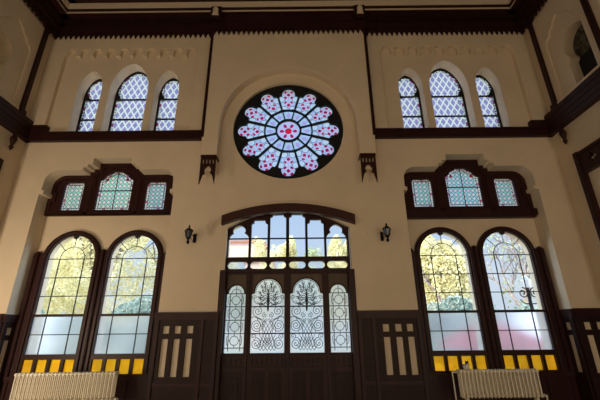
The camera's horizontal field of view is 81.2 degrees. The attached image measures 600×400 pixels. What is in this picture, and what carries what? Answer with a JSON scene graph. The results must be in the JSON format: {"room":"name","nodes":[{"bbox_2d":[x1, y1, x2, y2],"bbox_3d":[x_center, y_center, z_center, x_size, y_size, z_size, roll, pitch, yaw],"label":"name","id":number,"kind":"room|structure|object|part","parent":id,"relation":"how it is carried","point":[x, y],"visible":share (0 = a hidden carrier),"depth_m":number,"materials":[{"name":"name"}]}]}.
{"room":"train station hall","nodes":[
{"label":"train station hall","id":0,"kind":"room"},
{"bbox_2d":[0,0,53,224],"bbox_3d":[-6.910,-3.214,1.248,0.410,10.320,15.000,-1,-21,0],"label":"wall","id":1,"kind":"structure","parent":0,"point":[21,31],"depth_m":8.28,"materials":[{"name":"beige paint"}]},
{"bbox_2d":[0,158,3,170],"bbox_3d":[-6.652,0.073,5.831,0.130,3.200,3.020,-1,-21,0],"label":"frame","id":2,"kind":"object","parent":1,"relation":"attached to","point":[1,160],"visible":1,"depth_m":7.73,"materials":[{"name":"brown wood"}]},
{"bbox_3d":[-6.726,-3.568,8.103,0.050,2.580,1.400,-1,-21,0],"label":"moulded panel","id":3,"kind":"part","parent":1,"relation":"part of","materials":[{"name":"beige paint"}]},
{"bbox_2d":[24,0,546,39],"bbox_3d":[-0.347,-7.564,2.861,12.920,1.200,15.010,-1,-21,0],"label":"cornice","id":4,"kind":"structure","parent":1,"relation":"attached to","point":[67,18],"depth_m":9.48,"materials":[{"name":"brown wood"}]},
{"bbox_2d":[210,6,221,18],"bbox_3d":[-2.234,-5.003,9.316,0.280,0.380,0.140,-1,-21,0],"label":"ornament","id":5,"kind":"object","parent":4,"relation":"on","point":[216,11],"visible":1,"depth_m":9.27,"materials":[{"name":"beige paint"}]},
{"bbox_2d":[354,5,364,17],"bbox_3d":[1.586,-5.042,9.312,0.280,0.380,0.140,-1,-21,0],"label":"ornament","id":6,"kind":"object","parent":4,"relation":"on","point":[359,10],"visible":1,"depth_m":9.26,"materials":[{"name":"beige paint"}]},
{"bbox_2d":[0,29,599,142],"bbox_3d":[-0.329,-5.620,2.122,12.900,3.280,15.000,-1,-21,0],"label":"wall trim","id":7,"kind":"structure","parent":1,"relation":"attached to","point":[586,92],"depth_m":8.48,"materials":[{"name":"brown wood"}]},
{"bbox_2d":[8,132,17,149],"bbox_3d":[-6.628,-1.345,8.076,0.150,0.460,0.143,-1,-21,0],"label":"pendant","id":8,"kind":"object","parent":7,"relation":"hanging from","point":[13,139],"visible":1,"depth_m":8.04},
{"bbox_2d":[559,127,567,144],"bbox_3d":[6.071,-1.474,8.061,0.150,0.460,0.143,-1,-21,0],"label":"pendant","id":9,"kind":"object","parent":7,"relation":"hanging from","point":[563,134],"visible":1,"depth_m":8.03,"materials":[{"name":"brown wood"}]},
{"bbox_2d":[18,0,599,115],"bbox_3d":[-0.316,-4.795,5.285,12.900,2.890,7.780,-1,-21,0],"label":"posts","id":10,"kind":"object","parent":1,"relation":"attached to","point":[589,14],"visible":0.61,"depth_m":8.62,"materials":[{"name":"brown wood"}]},
{"bbox_3d":[-6.678,-3.389,8.848,0.140,2.890,0.180,-1,-21,0],"label":"post","id":11,"kind":"part","parent":10,"relation":"part of","materials":[{"name":"brown wood"}]},
{"bbox_3d":[6.081,-3.519,8.832,0.140,2.890,0.180,-1,-21,0],"label":"post","id":12,"kind":"part","parent":10,"relation":"part of","materials":[{"name":"brown wood"}]},
{"bbox_3d":[6.074,-4.056,7.410,0.140,2.890,0.180,-1,-21,0],"label":"post","id":13,"kind":"part","parent":10,"relation":"part of","materials":[{"name":"brown wood"}]},
{"bbox_2d":[0,30,599,376],"bbox_3d":[-0.270,-0.575,8.411,13.700,10.320,0.830,-1,-21,0],"label":"wall","id":14,"kind":"structure","parent":0,"point":[331,65],"depth_m":8.40,"materials":[{"name":"beige paint"}]},
{"bbox_2d":[0,230,165,399],"bbox_3d":[-4.460,2.526,7.465,3.110,3.885,0.130,-1,-21,0],"label":"window","id":15,"kind":"structure","parent":14,"relation":"in","point":[90,341],"depth_m":7.38,"materials":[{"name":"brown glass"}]},
{"bbox_3d":[-5.580,3.430,7.178,0.240,0.300,0.001,-1,-21,0],"label":"amber pane","id":16,"kind":"part","parent":15,"relation":"part of","materials":[{"name":"glass"}]},
{"bbox_3d":[-5.297,3.428,7.177,0.240,0.300,0.001,-1,-21,0],"label":"amber pane","id":17,"kind":"part","parent":15,"relation":"part of","materials":[{"name":"glass"}]},
{"bbox_3d":[-5.166,2.856,7.392,1.100,0.770,0.001,-1,-21,0],"label":"frosted pane","id":18,"kind":"part","parent":15,"relation":"part of","materials":[{"name":"white glass"}]},
{"bbox_3d":[-5.014,3.425,7.177,0.240,0.300,0.001,-1,-21,0],"label":"amber pane","id":19,"kind":"part","parent":15,"relation":"part of","materials":[{"name":"glass"}]},
{"bbox_3d":[-5.173,2.118,7.590,1.280,2.990,0.040,-1,-21,0],"label":"arch moulding","id":20,"kind":"part","parent":15,"relation":"part of","materials":[{"name":"brown wood"}]},
{"bbox_3d":[-4.731,3.422,7.176,0.240,0.300,0.001,-1,-21,0],"label":"amber pane","id":21,"kind":"part","parent":15,"relation":"part of","materials":[{"name":"glass"}]},
{"bbox_3d":[-4.155,3.416,7.176,0.240,0.300,0.001,-1,-21,0],"label":"amber pane","id":22,"kind":"part","parent":15,"relation":"part of","materials":[{"name":"glass"}]},
{"bbox_3d":[-3.872,3.413,7.176,0.240,0.300,0.001,-1,-21,0],"label":"amber pane","id":23,"kind":"part","parent":15,"relation":"part of","materials":[{"name":"glass"}]},
{"bbox_3d":[-3.741,2.841,7.391,1.100,0.770,0.001,-1,-21,0],"label":"frosted pane","id":24,"kind":"part","parent":15,"relation":"part of","materials":[{"name":"white glass"}]},
{"bbox_3d":[-3.749,2.104,7.589,1.280,2.990,0.040,-1,-21,0],"label":"arch moulding","id":25,"kind":"part","parent":15,"relation":"part of","materials":[{"name":"brown wood"}]},
{"bbox_3d":[-3.589,3.410,7.175,0.240,0.300,0.001,-1,-21,0],"label":"amber pane","id":26,"kind":"part","parent":15,"relation":"part of","materials":[{"name":"glass"}]},
{"bbox_3d":[-3.306,3.407,7.175,0.240,0.300,0.001,-1,-21,0],"label":"amber pane","id":27,"kind":"part","parent":15,"relation":"part of","materials":[{"name":"yellow glass"}]},
{"bbox_2d":[76,79,101,130],"bbox_3d":[-5.482,-2.421,9.321,0.630,1.910,0.080,-1,-21,0],"label":"window","id":28,"kind":"structure","parent":14,"relation":"in","point":[86,120],"depth_m":9.35,"materials":[{"name":"purple glass"}]},
{"bbox_2d":[44,163,172,216],"bbox_3d":[-4.487,-0.267,8.524,3.120,1.340,0.120,-1,-21,0],"label":"window","id":29,"kind":"structure","parent":14,"relation":"in","point":[114,189],"depth_m":8.49,"materials":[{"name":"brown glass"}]},
{"bbox_3d":[-5.496,-0.071,8.493,0.490,0.730,0.001,-1,-21,0],"label":"border glass","id":30,"kind":"part","parent":29,"relation":"part of","materials":[{"name":"teal glass"}]},
{"bbox_3d":[-5.496,-0.070,8.498,0.360,0.600,0.001,-1,-21,0],"label":"glass pane","id":31,"kind":"part","parent":29,"relation":"part of","materials":[{"name":"glass"}]},
{"bbox_3d":[-4.496,-0.217,8.543,0.840,1.020,0.001,-1,-21,0],"label":"border glass","id":32,"kind":"part","parent":29,"relation":"part of","materials":[{"name":"teal glass"}]},
{"bbox_3d":[-4.496,-0.216,8.548,0.710,0.890,0.001,-1,-21,0],"label":"glass pane","id":33,"kind":"part","parent":29,"relation":"part of","materials":[{"name":"teal glass"}]},
{"bbox_3d":[-3.490,-0.092,8.491,0.490,0.730,0.001,-1,-21,0],"label":"border glass","id":34,"kind":"part","parent":29,"relation":"part of","materials":[{"name":"teal glass"}]},
{"bbox_3d":[-3.490,-0.090,8.495,0.360,0.600,0.001,-1,-21,0],"label":"glass pane","id":35,"kind":"part","parent":29,"relation":"part of","materials":[{"name":"teal glass"}]},
{"bbox_2d":[108,72,147,130],"bbox_3d":[-4.464,-2.543,9.362,1.010,2.150,0.080,-1,-21,0],"label":"window","id":36,"kind":"structure","parent":14,"relation":"in","point":[128,116],"depth_m":9.38,"materials":[{"name":"purple glass"}]},
{"bbox_2d":[154,78,178,129],"bbox_3d":[-3.468,-2.441,9.318,0.640,1.910,0.080,-1,-21,0],"label":"window","id":37,"kind":"structure","parent":14,"relation":"in","point":[165,114],"depth_m":9.35,"materials":[{"name":"purple glass"}]},
{"bbox_2d":[185,225,196,243],"bbox_3d":[-2.357,0.766,7.522,0.200,0.420,0.407,-1,-21,0],"label":"wall lantern","id":38,"kind":"object","parent":14,"relation":"attached to","point":[188,232],"visible":1,"depth_m":7.39,"materials":[{"name":"black metal"}]},
{"bbox_2d":[198,155,218,183],"bbox_3d":[-2.116,-0.660,8.124,0.364,0.730,0.285,-1,-21,0],"label":"wall bracket","id":39,"kind":"object","parent":14,"relation":"attached to","point":[209,163],"visible":1,"depth_m":8.06,"materials":[{"name":"brown wood"}]},
{"bbox_2d":[213,213,361,399],"bbox_3d":[-0.264,2.238,7.269,2.860,4.250,0.220,-1,-21,0],"label":"door","id":40,"kind":"structure","parent":14,"relation":"in","point":[288,327],"depth_m":7.18,"materials":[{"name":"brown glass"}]},
{"bbox_2d":[219,273,246,399],"bbox_3d":[-1.338,2.908,7.062,0.440,2.850,0.105,-1,-21,0],"label":"door leaf","id":41,"kind":"object","parent":40,"relation":"attached to","point":[234,335],"depth_m":7.11,"materials":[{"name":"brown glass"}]},
{"bbox_3d":[-1.360,1.438,7.662,0.465,0.180,0.001,-1,-21,0],"label":"lozenge pane","id":42,"kind":"part","parent":40,"relation":"part of","materials":[{"name":"glass"}]},
{"bbox_3d":[-0.905,1.433,7.662,0.385,0.180,0.001,-1,-21,0],"label":"lozenge pane","id":43,"kind":"part","parent":40,"relation":"part of","materials":[{"name":"glass"}]},
{"bbox_2d":[250,280,283,350],"bbox_3d":[-0.668,2.367,7.274,0.696,1.404,0.024,-1,-21,0],"label":"iron grille","id":44,"kind":"object","parent":40,"relation":"attached to","point":[266,296],"depth_m":7.28,"materials":[{"name":"black metal"}]},
{"bbox_3d":[-0.668,2.390,7.289,0.690,1.463,0.001,-1,-21,0],"label":"glass","id":45,"kind":"part","parent":40,"relation":"part of","materials":[{"name":"white glass"}]},
{"bbox_3d":[-0.487,1.429,7.661,0.380,0.180,0.001,-1,-21,0],"label":"lozenge pane","id":46,"kind":"part","parent":40,"relation":"part of","materials":[{"name":"glass"}]},
{"bbox_3d":[-0.277,0.915,7.843,2.720,1.370,0.080,-1,-21,0],"label":"fanlight frame","id":47,"kind":"part","parent":40,"relation":"part of","materials":[{"name":"brown wood"}]},
{"bbox_3d":[-0.057,1.425,7.661,0.380,0.180,0.001,-1,-21,0],"label":"lozenge pane","id":48,"kind":"part","parent":40,"relation":"part of","materials":[{"name":"glass"}]},
{"bbox_2d":[290,279,323,349],"bbox_3d":[0.141,2.359,7.273,0.696,1.404,0.024,-1,-21,0],"label":"iron grille","id":49,"kind":"object","parent":40,"relation":"attached to","point":[306,295],"depth_m":7.28,"materials":[{"name":"black metal"}]},
{"bbox_3d":[0.142,2.381,7.288,0.690,1.463,0.001,-1,-21,0],"label":"glass","id":50,"kind":"part","parent":40,"relation":"part of","materials":[{"name":"white glass"}]},
{"bbox_3d":[0.360,1.420,7.660,0.385,0.180,0.001,-1,-21,0],"label":"lozenge pane","id":51,"kind":"part","parent":40,"relation":"part of","materials":[{"name":"glass"}]},
{"bbox_3d":[0.815,1.416,7.660,0.465,0.180,0.001,-1,-21,0],"label":"lozenge pane","id":52,"kind":"part","parent":40,"relation":"part of","materials":[{"name":"glass"}]},
{"bbox_2d":[327,272,354,399],"bbox_3d":[0.822,2.886,7.059,0.440,2.850,0.105,-1,-21,0],"label":"panel","id":53,"kind":"object","parent":40,"relation":"attached to","point":[339,331],"depth_m":7.10,"materials":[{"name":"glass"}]},
{"bbox_2d":[221,203,354,225],"bbox_3d":[-0.261,0.316,7.824,2.950,0.482,0.140,-1,-21,0],"label":"hood","id":54,"kind":"object","parent":14,"relation":"attached to","point":[278,208],"visible":1,"depth_m":7.78,"materials":[{"name":"brown wood"}]},
{"bbox_2d":[234,85,342,178],"bbox_3d":[-0.291,-1.741,8.792,2.730,2.730,0.080,-1,-21,0],"label":"window","id":55,"kind":"structure","parent":14,"relation":"in","point":[284,131],"depth_m":8.79,"materials":[{"name":"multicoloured glass"}]},
{"bbox_3d":[-1.228,-1.721,8.821,0.705,0.526,0.001,-1,-21,0],"label":"petal glass","id":56,"kind":"part","parent":55,"relation":"part of","materials":[{"name":"glass"}]},
{"bbox_3d":[-1.099,-1.283,8.655,0.705,0.526,0.001,-29,-18,-10],"label":"petal glass","id":57,"kind":"part","parent":55,"relation":"part of","materials":[{"name":"multicoloured glass"}]},
{"bbox_3d":[-1.107,-2.160,8.986,0.705,0.526,0.001,28,-18,10],"label":"petal glass","id":58,"kind":"part","parent":55,"relation":"part of","materials":[{"name":"glass"}]},
{"bbox_3d":[-0.752,-0.966,8.534,0.526,0.705,0.001,28,-18,10],"label":"petal glass","id":59,"kind":"part","parent":55,"relation":"part of","materials":[{"name":"glass"}]},
{"bbox_3d":[-0.767,-2.485,9.107,0.526,0.705,0.001,-29,-18,-10],"label":"petal glass","id":60,"kind":"part","parent":55,"relation":"part of","materials":[{"name":"glass"}]},
{"bbox_3d":[-0.282,-0.853,8.489,0.526,0.705,0.001,-1,-21,0],"label":"petal glass","id":61,"kind":"part","parent":55,"relation":"part of","materials":[{"name":"glass"}]},
{"label":"ring glass","id":62,"kind":"part","parent":55,"relation":"part of","materials":[{"name":"glass"}]},
{"bbox_3d":[-0.291,-1.732,8.815,0.610,0.610,0.001,-1,-21,0],"label":"glass","id":63,"kind":"part","parent":55,"relation":"part of","materials":[{"name":"white glass"}]},
{"bbox_3d":[-0.299,-2.607,9.151,0.526,0.705,0.001,-1,-21,0],"label":"petal glass","id":64,"kind":"part","parent":55,"relation":"part of","materials":[{"name":"glass"}]},
{"bbox_3d":[0.171,-2.494,9.106,0.526,0.705,0.001,28,-18,10],"label":"petal glass","id":65,"kind":"part","parent":55,"relation":"part of","materials":[{"name":"glass"}]},
{"bbox_3d":[0.185,-0.975,8.533,0.526,0.705,0.001,-29,-18,-10],"label":"petal glass","id":66,"kind":"part","parent":55,"relation":"part of","materials":[{"name":"multicoloured glass"}]},
{"bbox_3d":[0.517,-2.177,8.985,0.705,0.526,0.001,-29,-18,-10],"label":"petal glass","id":67,"kind":"part","parent":55,"relation":"part of","materials":[{"name":"multicoloured glass"}]},
{"bbox_3d":[0.525,-1.300,8.653,0.705,0.526,0.001,28,-18,10],"label":"petal glass","id":68,"kind":"part","parent":55,"relation":"part of","materials":[{"name":"multicoloured glass"}]},
{"bbox_3d":[0.647,-1.740,8.819,0.705,0.526,0.001,-1,-21,0],"label":"petal glass","id":69,"kind":"part","parent":55,"relation":"part of","materials":[{"name":"multicoloured glass"}]},
{"bbox_2d":[0,308,599,399],"bbox_3d":[-0.268,0.646,-0.058,12.900,2.055,15.345,-1,-21,0],"label":"wainscoting","id":70,"kind":"structure","parent":14,"relation":"attached to","point":[376,384],"depth_m":6.87,"materials":[{"name":"brown wood"}]},
{"bbox_3d":[-5.992,3.377,6.954,0.040,1.960,0.340,-1,-21,0],"label":"dado panel","id":71,"kind":"part","parent":70,"relation":"part of","materials":[{"name":"brown wood"}]},
{"bbox_3d":[-5.990,2.458,7.274,0.060,0.145,0.390,-1,-21,0],"label":"dado rail","id":72,"kind":"part","parent":70,"relation":"part of","materials":[{"name":"wood"}]},
{"bbox_3d":[-2.912,3.346,6.950,0.040,1.960,0.340,-1,-21,0],"label":"dado panel","id":73,"kind":"part","parent":70,"relation":"part of","materials":[{"name":"brown wood"}]},
{"bbox_3d":[-2.263,3.270,6.767,1.260,1.960,0.050,-1,-21,0],"label":"dado panel","id":74,"kind":"part","parent":70,"relation":"part of","materials":[{"name":"brown wood"}]},
{"bbox_3d":[-2.263,3.280,6.745,1.260,1.965,0.085,-1,-21,0],"label":"dado rail","id":75,"kind":"part","parent":70,"relation":"part of","materials":[{"name":"brown wood"}]},
{"bbox_3d":[1.797,3.239,6.740,1.260,1.965,0.085,-1,-21,0],"label":"dado rail","id":76,"kind":"part","parent":70,"relation":"part of","materials":[{"name":"brown wood"}]},
{"bbox_3d":[1.797,3.229,6.762,1.260,1.960,0.050,-1,-21,0],"label":"dado panel","id":77,"kind":"part","parent":70,"relation":"part of","materials":[{"name":"brown wood"}]},
{"bbox_3d":[2.448,3.291,6.944,0.040,1.960,0.340,-1,-21,0],"label":"dado panel","id":78,"kind":"part","parent":70,"relation":"part of","materials":[{"name":"brown wood"}]},
{"bbox_3d":[5.509,2.341,7.260,0.060,0.145,0.390,-1,-21,0],"label":"dado rail","id":79,"kind":"part","parent":70,"relation":"part of","materials":[{"name":"wood"}]},
{"bbox_3d":[5.528,3.260,6.940,0.040,1.960,0.340,-1,-21,0],"label":"dado panel","id":80,"kind":"part","parent":70,"relation":"part of","materials":[{"name":"brown wood"}]},
{"bbox_3d":[5.882,3.187,6.757,0.670,1.960,0.050,-1,-21,0],"label":"dado panel","id":81,"kind":"part","parent":70,"relation":"part of","materials":[{"name":"brown wood"}]},
{"bbox_3d":[5.882,3.198,6.735,0.670,1.965,0.085,-1,-21,0],"label":"dado rail","id":82,"kind":"part","parent":70,"relation":"part of","materials":[{"name":"brown wood"}]},
{"bbox_2d":[358,153,377,182],"bbox_3d":[1.574,-0.698,8.119,0.364,0.730,0.285,-1,-21,0],"label":"wall bracket","id":83,"kind":"object","parent":14,"relation":"attached to","point":[367,161],"visible":1,"depth_m":8.06,"materials":[{"name":"brown wood"}]},
{"bbox_2d":[380,223,390,241],"bbox_3d":[1.843,0.723,7.517,0.200,0.420,0.407,-1,-21,0],"label":"wall lantern","id":84,"kind":"object","parent":14,"relation":"attached to","point":[386,229],"visible":1,"depth_m":7.37,"materials":[{"name":"black metal"}]},
{"bbox_3d":[1.842,0.680,7.408,0.150,0.135,0.130,-1,-21,0],"label":"lantern glass","id":85,"kind":"part","parent":84,"relation":"part of","materials":[{"name":"glass"}]},
{"bbox_2d":[398,76,424,127],"bbox_3d":[2.892,-2.506,9.310,0.640,1.910,0.080,-1,-21,0],"label":"window","id":86,"kind":"structure","parent":14,"relation":"in","point":[408,91],"depth_m":9.34,"materials":[{"name":"purple glass"}]},
{"bbox_2d":[429,68,469,126],"bbox_3d":[3.886,-2.628,9.351,1.010,2.150,0.080,-1,-21,0],"label":"window","id":87,"kind":"structure","parent":14,"relation":"in","point":[448,100],"depth_m":9.37,"materials":[{"name":"purple glass"}]},
{"bbox_2d":[404,160,537,219],"bbox_3d":[3.954,-0.291,8.437,3.120,1.510,0.220,-1,-21,0],"label":"window","id":88,"kind":"structure","parent":14,"relation":"in","point":[457,189],"depth_m":8.44,"materials":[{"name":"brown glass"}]},
{"bbox_3d":[2.960,-0.156,8.487,0.360,0.600,0.001,-1,-21,0],"label":"glass pane","id":89,"kind":"part","parent":88,"relation":"part of","materials":[{"name":"teal glass"}]},
{"bbox_3d":[2.960,-0.157,8.483,0.490,0.730,0.001,-1,-21,0],"label":"border glass","id":90,"kind":"part","parent":88,"relation":"part of","materials":[{"name":"teal glass"}]},
{"bbox_3d":[3.963,-0.301,8.537,0.710,0.890,0.001,-1,-21,0],"label":"glass pane","id":91,"kind":"part","parent":88,"relation":"part of","materials":[{"name":"teal glass"}]},
{"bbox_3d":[3.963,-0.303,8.533,0.840,1.020,0.001,-1,-21,0],"label":"border glass","id":92,"kind":"part","parent":88,"relation":"part of","materials":[{"name":"teal glass"}]},
{"bbox_3d":[3.953,-0.346,8.533,3.120,1.340,0.080,-1,-21,0],"label":"frame","id":93,"kind":"part","parent":88,"relation":"part of","materials":[{"name":"brown wood"}]},
{"bbox_3d":[4.966,-0.176,8.485,0.360,0.600,0.001,-1,-21,0],"label":"glass pane","id":94,"kind":"part","parent":88,"relation":"part of","materials":[{"name":"teal glass"}]},
{"bbox_3d":[4.966,-0.178,8.480,0.490,0.730,0.001,-1,-21,0],"label":"border glass","id":95,"kind":"part","parent":88,"relation":"part of","materials":[{"name":"teal glass"}]},
{"bbox_2d":[476,75,502,126],"bbox_3d":[4.907,-2.526,9.308,0.630,1.910,0.080,-1,-21,0],"label":"window","id":96,"kind":"structure","parent":14,"relation":"in","point":[490,111],"depth_m":9.33,"materials":[{"name":"purple glass"}]},
{"bbox_2d":[411,226,580,399],"bbox_3d":[3.980,2.440,7.455,3.110,3.885,0.130,-1,-21,0],"label":"window","id":97,"kind":"structure","parent":14,"relation":"in","point":[485,337],"depth_m":7.36,"materials":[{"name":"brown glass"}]},
{"bbox_3d":[2.844,3.345,7.167,0.240,0.300,0.001,-1,-21,0],"label":"amber pane","id":98,"kind":"part","parent":97,"relation":"part of","materials":[{"name":"glass"}]},
{"bbox_3d":[3.127,3.342,7.167,0.240,0.300,0.001,-1,-21,0],"label":"amber pane","id":99,"kind":"part","parent":97,"relation":"part of","materials":[{"name":"yellow glass"}]},
{"bbox_3d":[3.261,2.032,7.580,1.280,2.990,0.040,-1,-21,0],"label":"arch moulding","id":100,"kind":"part","parent":97,"relation":"part of","materials":[{"name":"brown wood"}]},
{"bbox_3d":[3.268,2.770,7.382,1.100,0.770,0.001,-1,-21,0],"label":"frosted pane","id":101,"kind":"part","parent":97,"relation":"part of","materials":[{"name":"white glass"}]},
{"bbox_3d":[3.410,3.339,7.167,0.240,0.300,0.001,-1,-21,0],"label":"amber pane","id":102,"kind":"part","parent":97,"relation":"part of","materials":[{"name":"yellow glass"}]},
{"bbox_3d":[3.693,3.336,7.166,0.240,0.300,0.001,-1,-21,0],"label":"amber pane","id":103,"kind":"part","parent":97,"relation":"part of","materials":[{"name":"glass"}]},
{"bbox_3d":[4.269,3.330,7.166,0.240,0.300,0.001,-1,-21,0],"label":"amber pane","id":104,"kind":"part","parent":97,"relation":"part of","materials":[{"name":"glass"}]},
{"bbox_3d":[4.686,2.018,7.579,1.280,2.990,0.040,-1,-21,0],"label":"arch moulding","id":105,"kind":"part","parent":97,"relation":"part of","materials":[{"name":"brown wood"}]},
{"bbox_3d":[4.552,3.328,7.165,0.240,0.300,0.001,-1,-21,0],"label":"amber pane","id":106,"kind":"part","parent":97,"relation":"part of","materials":[{"name":"glass"}]},
{"bbox_3d":[4.693,2.755,7.380,1.100,0.770,0.001,-1,-21,0],"label":"frosted pane","id":107,"kind":"part","parent":97,"relation":"part of","materials":[{"name":"white glass"}]},
{"bbox_3d":[4.835,3.325,7.165,0.240,0.300,0.001,-1,-21,0],"label":"amber pane","id":108,"kind":"part","parent":97,"relation":"part of","materials":[{"name":"yellow glass"}]},
{"bbox_3d":[5.118,3.322,7.165,0.240,0.300,0.001,-1,-21,0],"label":"amber pane","id":109,"kind":"part","parent":97,"relation":"part of","materials":[{"name":"yellow glass"}]},
{"bbox_2d":[524,0,599,293],"bbox_3d":[6.299,-3.348,1.231,0.410,10.320,15.000,-1,-21,0],"label":"wall","id":110,"kind":"structure","parent":0,"point":[556,24],"depth_m":7.99,"materials":[{"name":"beige paint"}]},
{"bbox_3d":[6.124,-3.699,8.088,0.050,2.580,1.400,-1,-21,0],"label":"moulded panel","id":111,"kind":"part","parent":110,"relation":"part of","materials":[{"name":"beige paint"}]},
{"bbox_2d":[573,25,597,76],"bbox_3d":[6.379,-4.659,4.162,0.050,1.560,8.400,-1,-21,0],"label":"window","id":112,"kind":"structure","parent":110,"relation":"in","point":[582,48],"depth_m":7.87,"materials":[{"name":"black glass"}]},
{"bbox_3d":[6.403,-3.692,7.859,0.030,0.760,0.800,-1,-21,0],"label":"dim pane","id":113,"kind":"part","parent":112,"relation":"part of","materials":[{"name":"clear glass"}]},
{"bbox_2d":[572,138,599,240],"bbox_3d":[6.118,-0.056,5.815,0.130,3.200,3.020,-1,-21,0],"label":"frame","id":114,"kind":"object","parent":110,"relation":"attached to","point":[584,163],"visible":1,"depth_m":7.35,"materials":[{"name":"brown wood"}]},
{"bbox_3d":[6.111,-1.292,6.293,0.120,0.490,3.000,-1,-21,0],"label":"rail","id":115,"kind":"part","parent":114,"relation":"part of","materials":[{"name":"brown wood"}]},
{"bbox_3d":[6.116,-4.235,6.665,0.050,2.580,1.400,-1,-21,0],"label":"moulded panel","id":116,"kind":"part","parent":110,"relation":"part of","materials":[{"name":"beige paint"}]},
{"bbox_3d":[-0.258,1.670,-0.468,13.700,0.150,15.900,-1,-21,0],"label":"floor","id":117,"kind":"structure","parent":0,"visible":0},
{"bbox_2d":[9,371,119,399],"bbox_3d":[-4.287,3.684,6.373,1.926,0.985,0.176,1,-21,-3],"label":"radiator","id":118,"kind":"object","parent":117,"relation":"on","point":[28,386],"visible":1,"depth_m":6.43,"materials":[{"name":"beige metal"}]},
{"bbox_2d":[452,369,547,399],"bbox_3d":[3.679,3.615,6.367,1.660,0.965,0.176,-1,-21,0],"label":"radiator","id":119,"kind":"object","parent":117,"relation":"on","point":[472,383],"visible":1,"depth_m":6.42,"materials":[{"name":"beige metal"}]},
{"bbox_2d":[460,361,469,369],"bbox_3d":[3.105,3.098,6.581,0.143,0.161,0.296,-3,-21,7],"label":"cat","id":120,"kind":"object","parent":119,"relation":"on","point":[465,366],"visible":1,"depth_m":6.49},
{"label":"outside","id":121,"kind":"structure","parent":0,"visible":0},
{"bbox_3d":[-0.005,20.594,48.771,120.000,0.200,89.200,-1,-21,0],"label":"ground","id":122,"kind":"structure","parent":121,"visible":0},
{"bbox_2d":[42,241,89,313],"bbox_3d":[-18.482,6.511,25.695,7.730,10.245,7.720,11,-24,-28],"label":"tree","id":123,"kind":"object","parent":122,"relation":"on","point":[56,304],"visible":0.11,"depth_m":24.98,"materials":[{"name":"yellow plant"}]},
{"bbox_2d":[46,237,156,313],"bbox_3d":[-11.425,3.773,19.883,6.698,11.153,5.625,-4,-21,10],"label":"tree","id":124,"kind":"object","parent":122,"relation":"on","point":[77,254],"visible":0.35,"depth_m":19.28,"materials":[{"name":"yellow plant"}]},
{"bbox_2d":[110,296,151,313],"bbox_3d":[-7.466,6.185,15.390,3.977,3.961,4.140,-15,-25,34],"label":"bush","id":125,"kind":"object","parent":122,"relation":"on","point":[134,305],"visible":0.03,"depth_m":15.63,"materials":[{"name":"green plant"}]},
{"bbox_2d":[141,243,157,287],"bbox_3d":[-7.488,5.126,22.821,5.446,10.592,4.477,-2,-21,4],"label":"tree","id":126,"kind":"object","parent":122,"relation":"on","point":[153,247],"visible":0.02,"depth_m":22.24,"materials":[{"name":"yellow plant"}]},
{"bbox_2d":[229,240,266,256],"bbox_3d":[-8.065,14.108,54.037,5.800,15.800,8.600,-1,-21,0],"label":"house","id":127,"kind":"structure","parent":122,"relation":"on","point":[238,248],"depth_m":52.40,"materials":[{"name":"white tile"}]},
{"bbox_2d":[242,236,266,256],"bbox_3d":[-3.824,7.140,26.334,3.700,9.213,5.904,0,-21,-3],"label":"tree","id":128,"kind":"object","parent":122,"relation":"on","point":[260,253],"visible":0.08,"depth_m":27.85,"materials":[{"name":"yellow plant"}]},
{"bbox_2d":[270,244,277,256],"bbox_3d":[-3.858,11.740,43.753,7.865,12.947,3.307,17,-27,-39],"label":"tree","id":129,"kind":"object","parent":122,"relation":"on","point":[271,251],"visible":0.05,"depth_m":46.05,"materials":[{"name":"yellow plant"}]},
{"bbox_2d":[274,235,297,256],"bbox_3d":[-0.779,7.824,29.023,3.381,9.805,5.603,-1,-21,0],"label":"tree","id":130,"kind":"object","parent":122,"relation":"on","point":[292,248],"visible":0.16,"depth_m":29.64,"materials":[{"name":"yellow plant"}]},
{"bbox_2d":[304,247,321,255],"bbox_3d":[1.345,10.223,36.886,7.421,10.834,4.901,4,-21,-13],"label":"tree","id":131,"kind":"object","parent":122,"relation":"on","point":[313,253],"visible":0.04,"depth_m":38.62,"materials":[{"name":"green plant"}]},
{"bbox_2d":[327,234,346,255],"bbox_3d":[3.203,6.653,24.655,4.550,8.838,3.129,-1,-21,0],"label":"tree","id":132,"kind":"object","parent":122,"relation":"on","point":[333,247],"visible":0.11,"depth_m":25.53,"materials":[{"name":"yellow plant"}]},
{"bbox_2d":[420,235,471,305],"bbox_3d":[8.070,5.184,18.826,3.628,7.358,3.383,-1,-21,0],"label":"tree","id":133,"kind":"object","parent":122,"relation":"on","point":[447,265],"visible":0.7,"depth_m":18.76,"materials":[{"name":"yellow plant"}]},
{"bbox_2d":[427,295,499,310],"bbox_3d":[6.532,5.963,15.266,4.836,3.414,4.460,-1,-21,0],"label":"bush","id":134,"kind":"object","parent":122,"relation":"on","point":[444,305],"visible":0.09,"depth_m":14.74,"materials":[{"name":"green plant"}]},
{"bbox_2d":[483,233,537,308],"bbox_3d":[13.705,5.002,21.077,6.515,9.234,6.466,-1,-21,0],"label":"tree","id":135,"kind":"object","parent":122,"relation":"on","point":[511,239],"visible":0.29,"depth_m":21.64,"materials":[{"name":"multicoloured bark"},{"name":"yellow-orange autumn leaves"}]},
{"bbox_2d":[513,304,537,309],"bbox_3d":[11.252,6.618,16.288,3.672,3.521,3.082,4,-21,-13],"label":"bush","id":136,"kind":"object","parent":122,"relation":"on","point":[523,305],"visible":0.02,"depth_m":17.25,"materials":[{"name":"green plant"}]},
{"bbox_2d":[519,276,536,309],"bbox_3d":[7.301,4.117,10.701,0.635,3.620,0.229,-7,-22,17],"label":"street lamp","id":137,"kind":"object","parent":122,"relation":"on","point":[527,280],"visible":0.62,"depth_m":11.13,"materials":[{"name":"black metal"}]},
{"bbox_3d":[7.291,3.032,11.111,0.666,0.535,0.031,-1,-21,0],"label":"scroll arm","id":138,"kind":"part","parent":137,"relation":"part of","materials":[{"name":"black metal"}]}
]}

